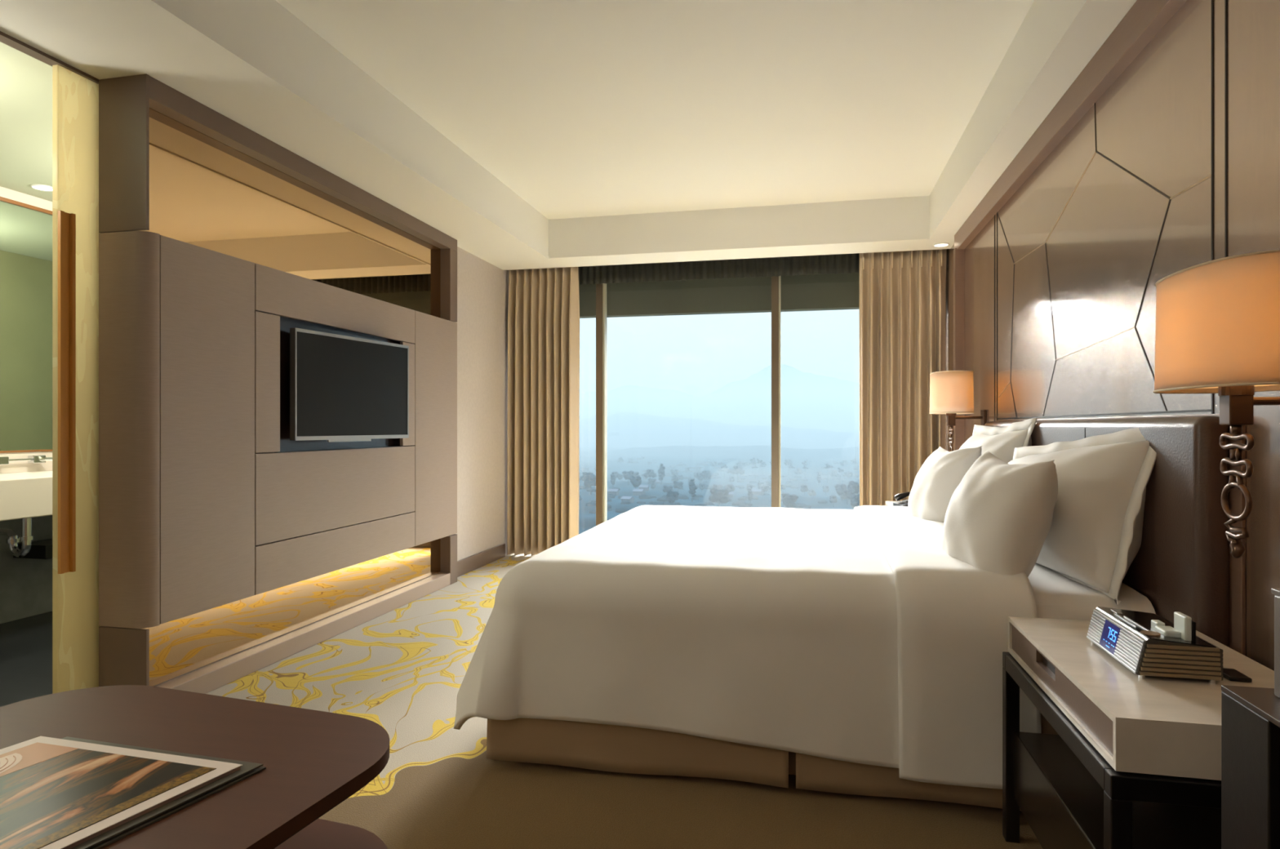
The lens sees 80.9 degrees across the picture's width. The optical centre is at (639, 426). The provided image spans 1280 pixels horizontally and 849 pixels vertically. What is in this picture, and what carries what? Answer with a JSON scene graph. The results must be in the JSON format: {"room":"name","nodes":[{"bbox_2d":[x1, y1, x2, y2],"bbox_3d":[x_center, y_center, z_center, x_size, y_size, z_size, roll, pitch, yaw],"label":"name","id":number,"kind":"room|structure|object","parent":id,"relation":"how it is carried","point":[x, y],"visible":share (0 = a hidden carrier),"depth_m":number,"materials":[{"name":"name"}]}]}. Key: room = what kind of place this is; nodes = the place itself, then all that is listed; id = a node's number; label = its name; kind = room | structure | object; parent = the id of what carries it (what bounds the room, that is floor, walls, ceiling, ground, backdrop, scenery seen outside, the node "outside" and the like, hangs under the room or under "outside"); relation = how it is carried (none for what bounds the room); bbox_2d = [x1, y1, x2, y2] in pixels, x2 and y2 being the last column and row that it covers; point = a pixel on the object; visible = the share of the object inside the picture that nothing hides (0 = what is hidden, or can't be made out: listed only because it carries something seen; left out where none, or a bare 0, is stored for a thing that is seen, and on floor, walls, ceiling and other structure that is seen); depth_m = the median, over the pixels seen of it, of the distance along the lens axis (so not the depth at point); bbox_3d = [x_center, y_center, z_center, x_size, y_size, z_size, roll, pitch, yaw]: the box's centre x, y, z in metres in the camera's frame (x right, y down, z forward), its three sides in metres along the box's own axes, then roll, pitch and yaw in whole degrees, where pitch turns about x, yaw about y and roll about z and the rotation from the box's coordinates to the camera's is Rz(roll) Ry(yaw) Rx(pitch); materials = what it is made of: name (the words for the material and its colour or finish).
{"room":"hotel room","nodes":[
{"label":"hotel room","id":0,"kind":"room"},
{"bbox_2d":[0,186,52,623],"bbox_3d":[-3.906,-0.185,3.271,0.160,2.600,5.900,0,0,12],"label":"wall","id":1,"kind":"structure","parent":0,"point":[25,584],"depth_m":4.37,"materials":[{"name":"paint"}]},
{"bbox_2d":[0,451,52,521],"bbox_3d":[-3.287,0.310,4.414,0.546,0.320,2.200,0,0,12],"label":"sink","id":2,"kind":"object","parent":1,"relation":"attached to","point":[25,488],"depth_m":3.89,"materials":[{"name":"white ceramic"}]},
{"bbox_2d":[0,517,33,557],"bbox_3d":[-3.417,0.581,4.003,0.420,0.223,0.060,0,0,12],"label":"trap","id":3,"kind":"object","parent":2,"relation":"attached to","point":[26,537],"visible":0.98,"depth_m":3.96,"materials":[{"name":"silver metal"}]},
{"bbox_2d":[0,455,52,465],"bbox_3d":[-3.518,0.193,4.340,0.148,0.045,0.399,0,0,34],"label":"faucet","id":4,"kind":"object","parent":2,"relation":"attached to","point":[31,459],"visible":0.8,"depth_m":4.35,"materials":[{"name":"silver metal"}]},
{"bbox_2d":[0,196,52,453],"bbox_3d":[-3.575,-0.571,4.324,0.026,1.439,2.300,0,0,12],"label":"bathroom mirror","id":5,"kind":"object","parent":1,"relation":"attached to","point":[25,229],"visible":0.44,"depth_m":4.35,"materials":[{"name":"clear mirror"}]},
{"bbox_2d":[0,451,52,473],"bbox_3d":[-3.546,0.207,4.472,0.016,0.114,2.200,0,0,12],"label":"backsplash","id":6,"kind":"structure","parent":1,"relation":"attached to","point":[19,466],"depth_m":4.34,"materials":[{"name":"beige stone"}]},
{"bbox_2d":[13,538,52,559],"bbox_3d":[-3.426,0.715,4.506,0.237,0.080,0.480,0,0,12],"label":"box","id":7,"kind":"object","parent":1,"relation":"attached to","point":[40,549],"visible":0.32,"depth_m":4.27,"materials":[{"name":"black plastic"}]},
{"bbox_2d":[456,246,508,560],"bbox_3d":[-1.357,-0.265,6.202,0.270,2.760,1.575,0,0,12],"label":"wall","id":8,"kind":"structure","parent":0,"point":[482,286],"depth_m":5.99,"materials":[{"name":"paint"}]},
{"bbox_2d":[457,542,505,577],"bbox_3d":[-1.273,1.058,5.917,0.018,0.115,1.035,0,0,12],"label":"baseboard","id":9,"kind":"structure","parent":8,"relation":"attached to","point":[470,563],"depth_m":5.93,"materials":[{"name":"brown wood"}]},
{"bbox_2d":[502,248,950,270],"bbox_3d":[0.516,-1.351,6.037,4.000,0.032,0.012,0,0,12],"label":"trim","id":10,"kind":"structure","parent":8,"relation":"attached to","point":[942,248],"depth_m":5.99,"materials":[{"name":"white paint"}]},
{"bbox_2d":[0,553,1042,848],"bbox_3d":[-1.274,1.175,2.341,5.700,0.120,9.220,0,0,12],"label":"floor","id":11,"kind":"structure","parent":0,"point":[402,670],"depth_m":2.31,"materials":[{"name":"carpet"}]},
{"bbox_2d":[52,64,101,693],"bbox_3d":[-2.037,-0.109,3.201,0.050,2.448,0.928,0,0,12],"label":"sliding door","id":12,"kind":"structure","parent":11,"relation":"on","point":[75,97],"depth_m":2.80,"materials":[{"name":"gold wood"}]},
{"bbox_2d":[0,684,389,848],"bbox_3d":[-0.977,0.848,1.153,0.905,0.535,0.920,0,0,18],"label":"coffee table","id":13,"kind":"object","parent":11,"relation":"on","point":[314,761],"visible":0.71,"depth_m":1.38,"materials":[{"name":"brown wood"}]},
{"bbox_2d":[0,736,266,848],"bbox_3d":[-0.941,0.571,1.142,0.546,0.018,0.423,0,0,12],"label":"magazine","id":14,"kind":"object","parent":13,"relation":"on","point":[66,793],"visible":1,"depth_m":1.18,"materials":[{"name":"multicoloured paper"}]},
{"bbox_2d":[18,766,215,848],"bbox_3d":[-0.783,0.563,1.073,0.023,0.001,0.365,0,0,24],"label":"print","id":15,"kind":"object","parent":14,"relation":"on","point":[124,807],"depth_m":1.10},
{"bbox_2d":[274,818,386,848],"bbox_3d":[-0.977,0.820,1.153,0.905,0.040,0.920,0,0,18],"label":"shelf","id":16,"kind":"object","parent":13,"relation":"attached to","point":[321,833],"depth_m":1.46,"materials":[{"name":"brown wood"}]},
{"bbox_2d":[98,73,457,693],"bbox_3d":[-1.697,-0.111,4.135,0.220,2.451,2.598,0,0,12],"label":"media cabinet","id":17,"kind":"object","parent":11,"relation":"on","point":[231,548],"visible":0.92,"depth_m":3.33,"materials":[{"name":"brown wood"}]},
{"bbox_2d":[289,327,408,442],"bbox_3d":[-1.591,-0.199,4.077,0.147,0.560,0.869,0,0,20],"label":"television","id":18,"kind":"object","parent":17,"relation":"attached to","point":[343,388],"visible":1,"depth_m":3.98,"materials":[{"name":"black plastic"}]},
{"bbox_2d":[486,413,1245,810],"bbox_3d":[0.730,0.541,3.285,2.112,1.148,2.470,0,0,12],"label":"bed","id":19,"kind":"object","parent":11,"relation":"on","point":[1184,562],"visible":0.16,"depth_m":2.20,"materials":[{"name":"beige"}]},
{"bbox_2d":[453,505,898,768],"bbox_3d":[0.467,0.717,3.362,1.824,0.559,2.295,0,0,12],"label":"duvet","id":20,"kind":"object","parent":19,"relation":"on","point":[771,628],"visible":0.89,"depth_m":2.38,"materials":[{"name":"white fabric"}]},
{"bbox_2d":[853,505,1041,789],"bbox_3d":[1.171,0.715,3.206,0.380,0.602,2.246,0,0,12],"label":"sheet","id":21,"kind":"object","parent":20,"relation":"on","point":[953,614],"visible":0.66,"depth_m":2.16,"materials":[{"name":"white fabric"}]},
{"bbox_2d":[940,450,1057,577],"bbox_3d":[1.155,0.305,2.447,0.271,0.440,0.473,0,0,1],"label":"square cushion","id":22,"kind":"object","parent":20,"relation":"on","point":[998,517],"visible":0.88,"depth_m":2.28,"materials":[{"name":"white fabric"}]},
{"bbox_2d":[907,445,982,521],"bbox_3d":[1.404,0.305,3.497,0.279,0.442,0.564,0,0,12],"label":"square cushion","id":23,"kind":"object","parent":19,"relation":"on","point":[934,486],"visible":0.59,"depth_m":3.33,"materials":[{"name":"white fabric"}]},
{"bbox_2d":[959,417,1036,462],"bbox_3d":[1.703,0.236,3.673,0.299,0.542,0.858,0,0,12],"label":"sleeping pillow","id":24,"kind":"object","parent":19,"relation":"on","point":[1002,442],"visible":0.24,"depth_m":3.42,"materials":[{"name":"white fabric"}]},
{"bbox_2d":[1007,427,1156,605],"bbox_3d":[1.443,0.256,2.585,0.325,0.525,0.911,0,0,1],"label":"sleeping pillow","id":25,"kind":"object","parent":19,"relation":"on","point":[1094,537],"visible":0.56,"depth_m":2.25,"materials":[{"name":"white fabric"}]},
{"bbox_2d":[885,501,897,506],"bbox_3d":[1.814,0.815,4.761,0.439,0.600,0.784,0,0,12],"label":"nightstand","id":26,"kind":"object","parent":11,"relation":"on","point":[887,503],"visible":0.02,"depth_m":5.08,"materials":[{"name":"white stone"}]},
{"bbox_2d":[893,491,910,506],"bbox_3d":[1.730,0.465,4.760,0.197,0.097,0.180,0,0,0],"label":"telephone","id":27,"kind":"object","parent":26,"relation":"on","point":[899,496],"visible":0.34,"depth_m":4.79,"materials":[{"name":"black plastic"}]},
{"bbox_2d":[1002,616,1274,848],"bbox_3d":[1.122,0.815,1.635,0.439,0.600,0.746,0,0,12],"label":"nightstand","id":28,"kind":"object","parent":11,"relation":"on","point":[1132,762],"visible":0.86,"depth_m":1.53,"materials":[{"name":"beige wood"}]},
{"bbox_2d":[1086,606,1222,684],"bbox_3d":[1.116,0.452,1.648,0.156,0.126,0.284,0,0,12],"label":"clock radio","id":29,"kind":"object","parent":28,"relation":"on","point":[1145,643],"visible":1,"depth_m":1.54,"materials":[{"name":"grey metal"}]},
{"bbox_2d":[1086,608,1145,674],"bbox_3d":[1.051,0.471,1.662,0.022,0.069,0.272,0,0,12],"label":"speaker grille","id":30,"kind":"object","parent":29,"relation":"attached to","point":[1122,639],"depth_m":1.64,"materials":[{"name":"silver metal"}]},
{"bbox_2d":[1222,667,1252,682],"bbox_3d":[1.217,0.510,1.541,0.040,0.008,0.065,0,0,12],"label":"remote","id":31,"kind":"object","parent":28,"relation":"on","point":[1231,674],"visible":0.76,"depth_m":1.52,"materials":[{"name":"black plastic"}]},
{"bbox_2d":[1221,684,1279,848],"bbox_3d":[0.961,0.740,0.587,0.478,0.750,0.862,0,0,12],"label":"chair","id":32,"kind":"object","parent":11,"relation":"on","point":[1251,716],"visible":1,"depth_m":0.99,"materials":[{"name":"brown leather"}]},
{"bbox_2d":[1271,587,1279,697],"bbox_3d":[0.930,0.292,0.920,0.186,0.146,0.162,0,0,12],"label":"box","id":33,"kind":"object","parent":32,"relation":"on","point":[1276,591],"visible":1,"depth_m":1.01,"materials":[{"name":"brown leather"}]},
{"bbox_2d":[0,0,1137,269],"bbox_3d":[-1.249,-1.541,2.222,5.800,0.408,9.000,0,0,12],"label":"ceiling","id":34,"kind":"structure","parent":0,"point":[593,132],"depth_m":3.61,"materials":[{"name":"white paint"}]},
{"bbox_2d":[30,183,52,191],"bbox_3d":[-3.381,-1.353,4.251,0.112,0.012,0.112,0,0,12],"label":"recessed light","id":35,"kind":"object","parent":34,"relation":"in","point":[40,187],"visible":0.8,"depth_m":4.24,"materials":[{"name":"white ceramic"}]},
{"bbox_2d":[32,186,52,191],"bbox_3d":[-3.381,-1.351,4.251,0.092,0.005,0.092,0,0,12],"label":"diffuser","id":36,"kind":"object","parent":35,"relation":"attached to","point":[40,188],"depth_m":4.25,"materials":[{"name":"white plastic"}]},
{"bbox_2d":[0,31,98,84],"bbox_3d":[-2.327,-1.331,1.913,0.050,0.012,2.030,0,0,12],"label":"trim","id":37,"kind":"structure","parent":34,"relation":"attached to","point":[5,38],"depth_m":2.68,"materials":[{"name":"brown wood"}]},
{"bbox_2d":[145,0,549,259],"bbox_3d":[-1.624,-1.339,1.931,0.018,0.020,8.270,0,0,12],"label":"trim","id":38,"kind":"structure","parent":34,"relation":"attached to","point":[159,4],"depth_m":3.09,"materials":[{"name":"white paint"}]},
{"bbox_2d":[577,253,859,284],"bbox_3d":[0.615,-1.331,6.253,3.603,0.205,0.039,0,0,12],"label":"blind","id":39,"kind":"object","parent":34,"relation":"attached to","point":[836,264],"visible":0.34,"depth_m":6.24,"materials":[{"name":"grey fabric"}]},
{"bbox_2d":[933,242,949,247],"bbox_3d":[2.213,-1.335,5.512,0.112,0.012,0.112,0,0,12],"label":"recessed light","id":40,"kind":"object","parent":34,"relation":"in","point":[940,244],"visible":1,"depth_m":5.49,"materials":[{"name":"white ceramic"}]},
{"bbox_2d":[934,244,947,246],"bbox_3d":[2.213,-1.333,5.512,0.092,0.005,0.092,0,0,12],"label":"diffuser","id":41,"kind":"object","parent":40,"relation":"attached to","point":[935,245],"depth_m":5.52,"materials":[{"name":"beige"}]},
{"bbox_3d":[0.561,-1.400,6.123,3.650,0.025,0.020,0,0,12],"label":"rail","id":42,"kind":"object","parent":34,"relation":"attached to","visible":0},
{"bbox_2d":[506,266,579,555],"bbox_3d":[-0.833,-0.142,6.431,0.625,2.490,0.148,0,0,12],"label":"curtain","id":43,"kind":"object","parent":42,"relation":"hanging from","point":[543,406],"visible":0.91,"depth_m":6.41,"materials":[{"name":"beige fabric"}]},
{"bbox_2d":[859,248,946,506],"bbox_3d":[2.030,-0.142,5.799,0.643,2.490,0.145,0,0,12],"label":"curtain","id":44,"kind":"object","parent":42,"relation":"hanging from","point":[903,294],"visible":0.67,"depth_m":5.80,"materials":[{"name":"beige fabric"}]},
{"bbox_2d":[945,0,1279,671],"bbox_3d":[1.530,-0.265,1.684,0.140,2.760,9.150,0,0,12],"label":"wall","id":45,"kind":"structure","parent":0,"point":[1153,121],"depth_m":2.44,"materials":[{"name":"brown wood"}]},
{"bbox_2d":[928,370,986,451],"bbox_3d":[1.906,-0.026,4.597,0.347,0.606,0.371,0,0,-28],"label":"wall lamp","id":46,"kind":"object","parent":45,"relation":"attached to","point":[951,392],"visible":0.86,"depth_m":4.43,"materials":[{"name":"beige fabric"}]},
{"bbox_2d":[953,248,964,450],"bbox_3d":[2.206,-0.055,5.181,0.070,2.340,0.070,0,0,12],"label":"trim","id":47,"kind":"structure","parent":45,"relation":"attached to","point":[958,254],"depth_m":5.15,"materials":[{"name":"brown wood"}]},
{"bbox_2d":[954,0,1186,248],"bbox_3d":[1.341,-1.276,1.240,0.058,0.122,8.200,0,0,12],"label":"trim","id":48,"kind":"structure","parent":45,"relation":"attached to","point":[1145,19],"depth_m":2.87,"materials":[{"name":"brown wood"}]},
{"bbox_2d":[996,102,1170,416],"bbox_3d":[1.804,-0.633,3.248,0.003,1.178,2.081,0,0,12],"label":"trim","id":49,"kind":"structure","parent":45,"relation":"attached to","point":[1098,153],"depth_m":2.55,"materials":[{"name":"brown metal"}]},
{"bbox_2d":[998,151,1211,397],"bbox_3d":[1.775,-0.597,3.115,0.003,0.869,2.271,0,0,12],"label":"trim","id":50,"kind":"structure","parent":45,"relation":"attached to","point":[1210,175],"depth_m":2.90,"materials":[{"name":"beige"}]},
{"bbox_2d":[994,0,1227,421],"bbox_3d":[1.777,-0.052,3.127,0.004,2.335,2.444,0,0,12],"label":"trim","id":51,"kind":"structure","parent":45,"relation":"attached to","point":[1211,410],"depth_m":2.00,"materials":[{"name":"black wood"}]},
{"bbox_2d":[1152,249,1279,558],"bbox_3d":[1.282,-0.026,1.575,0.295,0.606,0.416,0,0,12],"label":"wall lamp","id":52,"kind":"object","parent":45,"relation":"attached to","point":[1218,321],"visible":1,"depth_m":1.51,"materials":[{"name":"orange fabric"}]},
{"bbox_3d":[4.429,1.165,5.667,3.800,5.900,0.220,0,0,12],"label":"wall","id":53,"kind":"structure","parent":0,"visible":0},
{"bbox_2d":[578,272,859,318],"bbox_3d":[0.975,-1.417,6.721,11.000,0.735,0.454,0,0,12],"label":"blind","id":54,"kind":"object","parent":53,"relation":"attached to","point":[824,291],"depth_m":6.88,"materials":[{"name":"fabric"}]},
{"bbox_3d":[0.617,-1.565,6.490,4.000,0.360,0.180,0,0,12],"label":"wall window","id":55,"kind":"structure","parent":0,"visible":0},
{"bbox_2d":[595,283,607,525],"bbox_3d":[-0.710,-0.175,6.732,0.844,2.460,0.160,0,0,12],"label":"window frame","id":56,"kind":"structure","parent":55,"relation":"attached to","point":[601,289],"depth_m":6.58,"materials":[{"name":"brown metal"}]},
{"bbox_2d":[771,275,780,507],"bbox_3d":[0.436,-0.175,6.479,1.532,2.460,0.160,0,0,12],"label":"window mullion","id":57,"kind":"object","parent":55,"relation":"attached to","point":[775,281],"depth_m":6.25,"materials":[{"name":"brown metal"}]},
{"label":"outside","id":58,"kind":"structure","parent":0,"visible":0},
{"bbox_2d":[578,445,859,534],"bbox_3d":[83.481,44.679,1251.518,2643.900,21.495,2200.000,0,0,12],"label":"valley","id":59,"kind":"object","parent":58,"point":[587,521],"visible":0.02,"depth_m":619.12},
{"bbox_2d":[579,471,592,480],"bbox_3d":[-34.136,35.573,489.387,9.469,12.102,8.112,0,0,30],"label":"tree","id":60,"kind":"object","parent":59,"relation":"on","point":[584,474],"visible":0.45,"depth_m":487.26,"materials":[{"name":"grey plant"}]},
{"bbox_2d":[583,472,595,494],"bbox_3d":[-26.589,33.075,415.616,11.363,14.522,9.735,0,0,-40],"label":"tree","id":61,"kind":"object","parent":59,"relation":"on","point":[590,480],"visible":0.85,"depth_m":412.17,"materials":[{"name":"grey plant"}]},
{"bbox_2d":[610,471,615,487],"bbox_3d":[-17.211,35.368,482.533,3.535,12.155,4.035,0,0,18],"label":"tree","id":62,"kind":"object","parent":59,"relation":"on","point":[612,476],"visible":1,"depth_m":481.47,"materials":[{"name":"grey plant"}]},
{"bbox_2d":[607,488,619,495],"bbox_3d":[-14.752,36.559,415.479,6.160,3.960,4.510,0,0,20],"label":"house","id":63,"kind":"structure","parent":59,"relation":"on","point":[615,491],"depth_m":413.99,"materials":[{"name":"black"}]},
{"bbox_2d":[622,470,633,484],"bbox_3d":[-8.274,36.211,513.480,8.112,12.102,9.469,0,0,-3],"label":"tree","id":64,"kind":"object","parent":59,"relation":"on","point":[627,475],"visible":0.93,"depth_m":512.08,"materials":[{"name":"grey plant"}]},
{"bbox_2d":[620,495,635,502],"bbox_3d":[-6.348,37.880,385.714,6.160,3.960,4.510,0,0,37],"label":"house","id":65,"kind":"structure","parent":59,"relation":"on","point":[630,499],"depth_m":384.28,"materials":[{"name":"black metal"}]},
{"bbox_2d":[629,475,641,488],"bbox_3d":[-2.811,34.515,430.503,8.112,12.102,9.469,0,0,24],"label":"tree","id":66,"kind":"object","parent":59,"relation":"on","point":[636,482],"visible":0.99,"depth_m":427.96,"materials":[{"name":"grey plant"}]},
{"bbox_2d":[632,488,645,495],"bbox_3d":[-0.567,36.489,413.817,6.160,3.960,4.510,0,0,28],"label":"house","id":67,"kind":"structure","parent":59,"relation":"on","point":[635,491],"depth_m":412.38,"materials":[{"name":"black metal"}]},
{"bbox_2d":[638,484,648,491],"bbox_3d":[2.394,37.677,456.761,6.160,3.960,4.510,0,0,14],"label":"house","id":68,"kind":"structure","parent":59,"relation":"on","point":[646,487],"depth_m":455.23,"materials":[{"name":"black metal"}]},
{"bbox_2d":[643,469,656,478],"bbox_3d":[7.186,37.034,546.666,9.469,12.102,8.112,0,0,3],"label":"tree","id":69,"kind":"object","parent":59,"relation":"on","point":[650,473],"visible":0.98,"depth_m":544.18,"materials":[{"name":"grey plant"}]},
{"bbox_2d":[647,478,656,484],"bbox_3d":[8.142,38.983,504.022,5.663,8.447,6.609,0,0,-17],"label":"tree","id":70,"kind":"object","parent":59,"relation":"on","point":[651,481],"visible":0.91,"depth_m":502.67,"materials":[{"name":"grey plant"}]},
{"bbox_2d":[657,463,665,484],"bbox_3d":[14.850,34.934,529.028,5.164,17.758,5.895,0,0,44],"label":"tree","id":71,"kind":"object","parent":59,"relation":"on","point":[661,470],"visible":1,"depth_m":527.63,"materials":[{"name":"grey plant"}]},
{"bbox_2d":[662,484,673,492],"bbox_3d":[15.605,36.534,416.819,5.210,7.773,6.082,0,0,-33],"label":"tree","id":72,"kind":"object","parent":59,"relation":"on","point":[666,488],"visible":0.84,"depth_m":415.71,"materials":[{"name":"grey plant"}]},
{"bbox_2d":[666,489,679,505],"bbox_3d":[15.902,36.092,360.268,7.301,10.891,8.522,0,0,30],"label":"tree","id":73,"kind":"object","parent":59,"relation":"on","point":[671,495],"visible":0.99,"depth_m":357.75,"materials":[{"name":"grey plant"}]},
{"bbox_2d":[670,469,678,475],"bbox_3d":[31.171,44.496,681.599,7.866,11.735,9.182,0,0,8],"label":"tree","id":74,"kind":"object","parent":59,"relation":"on","point":[675,472],"visible":0.98,"depth_m":679.73,"materials":[{"name":"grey plant"}]},
{"bbox_2d":[671,475,679,481],"bbox_3d":[26.681,41.168,564.736,7.107,9.083,6.089,0,0,-21],"label":"tree","id":75,"kind":"object","parent":59,"relation":"on","point":[675,477],"visible":1,"depth_m":562.96,"materials":[{"name":"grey plant"}]},
{"bbox_2d":[673,480,683,492],"bbox_3d":[23.812,38.420,464.323,6.139,9.158,7.166,0,0,-13],"label":"tree","id":76,"kind":"object","parent":59,"relation":"on","point":[677,485],"visible":0.98,"depth_m":462.74,"materials":[{"name":"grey plant"}]},
{"bbox_2d":[688,479,697,502],"bbox_3d":[27.330,34.211,388.251,4.614,13.898,4.041,0,0,-5],"label":"tree","id":77,"kind":"object","parent":59,"relation":"on","point":[692,487],"visible":0.98,"depth_m":387.49,"materials":[{"name":"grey plant"}]},
{"bbox_2d":[696,471,705,480],"bbox_3d":[49.028,42.863,603.947,8.112,12.102,9.469,0,0,22],"label":"tree","id":78,"kind":"object","parent":59,"relation":"on","point":[700,476],"visible":1,"depth_m":601.17,"materials":[{"name":"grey plant"}]},
{"bbox_2d":[702,470,712,483],"bbox_3d":[54.162,42.384,613.235,10.416,13.312,8.924,0,0,20],"label":"tree","id":79,"kind":"object","parent":59,"relation":"on","point":[707,473],"visible":0.73,"depth_m":610.94,"materials":[{"name":"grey plant"}]},
{"bbox_2d":[578,457,859,513],"bbox_3d":[45.951,42.876,644.552,330.776,14.910,619.781,0,0,12],"label":"bushes","id":80,"kind":"object","parent":59,"relation":"on","point":[740,503],"visible":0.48,"depth_m":445.72,"materials":[{"name":"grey plant"}]},
{"bbox_2d":[708,488,729,506],"bbox_3d":[37.174,35.393,350.794,8.924,13.312,10.416,0,0,-21],"label":"tree","id":81,"kind":"object","parent":59,"relation":"on","point":[720,495],"visible":0.98,"depth_m":348.44,"materials":[{"name":"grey plant"}]},
{"bbox_2d":[727,484,734,492],"bbox_3d":[54.058,38.287,443.162,6.283,8.030,5.383,0,0,-32],"label":"tree","id":82,"kind":"object","parent":59,"relation":"on","point":[731,488],"visible":0.98,"depth_m":441.44,"materials":[{"name":"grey plant"}]},
{"bbox_2d":[729,465,744,479],"bbox_3d":[82.759,40.551,637.666,12.309,15.732,10.546,0,0,13],"label":"tree","id":83,"kind":"object","parent":59,"relation":"on","point":[737,469],"visible":0.99,"depth_m":634.81,"materials":[{"name":"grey plant"}]},
{"bbox_2d":[746,488,752,503],"bbox_3d":[58.347,37.538,396.365,2.823,9.709,3.223,0,0,-23],"label":"tree","id":84,"kind":"object","parent":59,"relation":"on","point":[750,493],"visible":1,"depth_m":395.51,"materials":[{"name":"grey plant"}]},
{"bbox_2d":[751,488,764,495],"bbox_3d":[70.015,39.402,446.404,6.160,3.960,4.510,0,0,32],"label":"house","id":85,"kind":"structure","parent":59,"relation":"on","point":[755,491],"depth_m":445.01,"materials":[{"name":"black metal"}]},
{"bbox_2d":[760,484,768,494],"bbox_3d":[76.855,39.909,461.171,6.342,8.105,5.433,0,0,-28],"label":"tree","id":86,"kind":"object","parent":59,"relation":"on","point":[764,487],"visible":0.88,"depth_m":459.64,"materials":[{"name":"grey plant"}]},
{"bbox_2d":[782,493,798,507],"bbox_3d":[67.754,36.170,338.609,8.112,12.102,9.469,0,0,26],"label":"tree","id":87,"kind":"object","parent":59,"relation":"on","point":[788,500],"visible":0.98,"depth_m":335.83,"materials":[{"name":"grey plant"}]},
{"bbox_2d":[800,484,808,496],"bbox_3d":[98.097,39.060,449.019,6.892,8.809,5.905,0,0,-32],"label":"tree","id":88,"kind":"object","parent":59,"relation":"on","point":[804,488],"visible":1,"depth_m":446.86,"materials":[{"name":"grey plant"}]},
{"bbox_2d":[808,489,816,497],"bbox_3d":[113.798,45.750,496.119,6.515,8.327,5.582,0,0,-18],"label":"tree","id":89,"kind":"object","parent":59,"relation":"on","point":[812,492],"visible":1,"depth_m":494.15,"materials":[{"name":"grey plant"}]},
{"bbox_2d":[817,472,821,482],"bbox_3d":[139.913,42.003,586.929,3.560,12.243,4.064,0,0,-4],"label":"tree","id":90,"kind":"object","parent":59,"relation":"on","point":[819,476],"visible":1,"depth_m":586.10,"materials":[{"name":"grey plant"}]},
{"bbox_2d":[824,463,832,482],"bbox_3d":[151.876,38.730,605.454,8.097,17.670,4.703,0,0,-21],"label":"tree","id":91,"kind":"object","parent":59,"relation":"on","point":[828,466],"visible":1,"depth_m":605.00,"materials":[{"name":"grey plant"}]},
{"bbox_2d":[829,494,837,506],"bbox_3d":[97.425,38.405,378.963,6.106,7.803,5.231,0,0,-29],"label":"tree","id":92,"kind":"object","parent":59,"relation":"on","point":[833,498],"visible":1,"depth_m":377.03,"materials":[{"name":"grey plant"}]},
{"bbox_2d":[834,484,846,501],"bbox_3d":[110.880,37.746,415.766,8.112,12.102,9.469,0,0,44],"label":"tree","id":93,"kind":"object","parent":59,"relation":"on","point":[840,489],"visible":0.91,"depth_m":412.88,"materials":[{"name":"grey plant"}]},
{"bbox_2d":[840,489,852,504],"bbox_3d":[106.360,37.342,386.356,7.575,9.681,6.490,0,0,-3],"label":"tree","id":94,"kind":"object","parent":59,"relation":"on","point":[846,494],"visible":0.87,"depth_m":384.09,"materials":[{"name":"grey plant"}]},
{"bbox_2d":[847,480,859,494],"bbox_3d":[114.332,35.765,399.712,10.416,13.312,8.924,0,0,-31],"label":"tree","id":95,"kind":"object","parent":59,"relation":"on","point":[853,486],"visible":0.91,"depth_m":396.87,"materials":[{"name":"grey plant"}]},
{"bbox_2d":[849,494,859,507],"bbox_3d":[100.963,37.748,351.475,9.469,12.102,8.112,0,0,-36],"label":"tree","id":96,"kind":"object","parent":59,"relation":"on","point":[855,500],"visible":0.8,"depth_m":348.36,"materials":[{"name":"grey plant"}]},
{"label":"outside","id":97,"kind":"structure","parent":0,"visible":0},
{"bbox_2d":[579,364,859,432],"bbox_3d":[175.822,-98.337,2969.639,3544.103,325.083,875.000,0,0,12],"label":"mountain","id":98,"kind":"structure","parent":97,"point":[807,400],"depth_m":2817.38},
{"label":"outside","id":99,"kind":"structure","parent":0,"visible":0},
{"bbox_2d":[579,412,859,448],"bbox_3d":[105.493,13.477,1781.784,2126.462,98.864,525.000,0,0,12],"label":"hill","id":100,"kind":"structure","parent":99,"point":[631,429],"depth_m":1694.70,"materials":[{"name":"blue"}]},
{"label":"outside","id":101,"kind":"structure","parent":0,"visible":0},
{"bbox_2d":[579,444,859,461],"bbox_3d":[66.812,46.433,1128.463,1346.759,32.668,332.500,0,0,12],"label":"hill","id":102,"kind":"structure","parent":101,"point":[762,452],"depth_m":1118.76,"materials":[{"name":"blue"}]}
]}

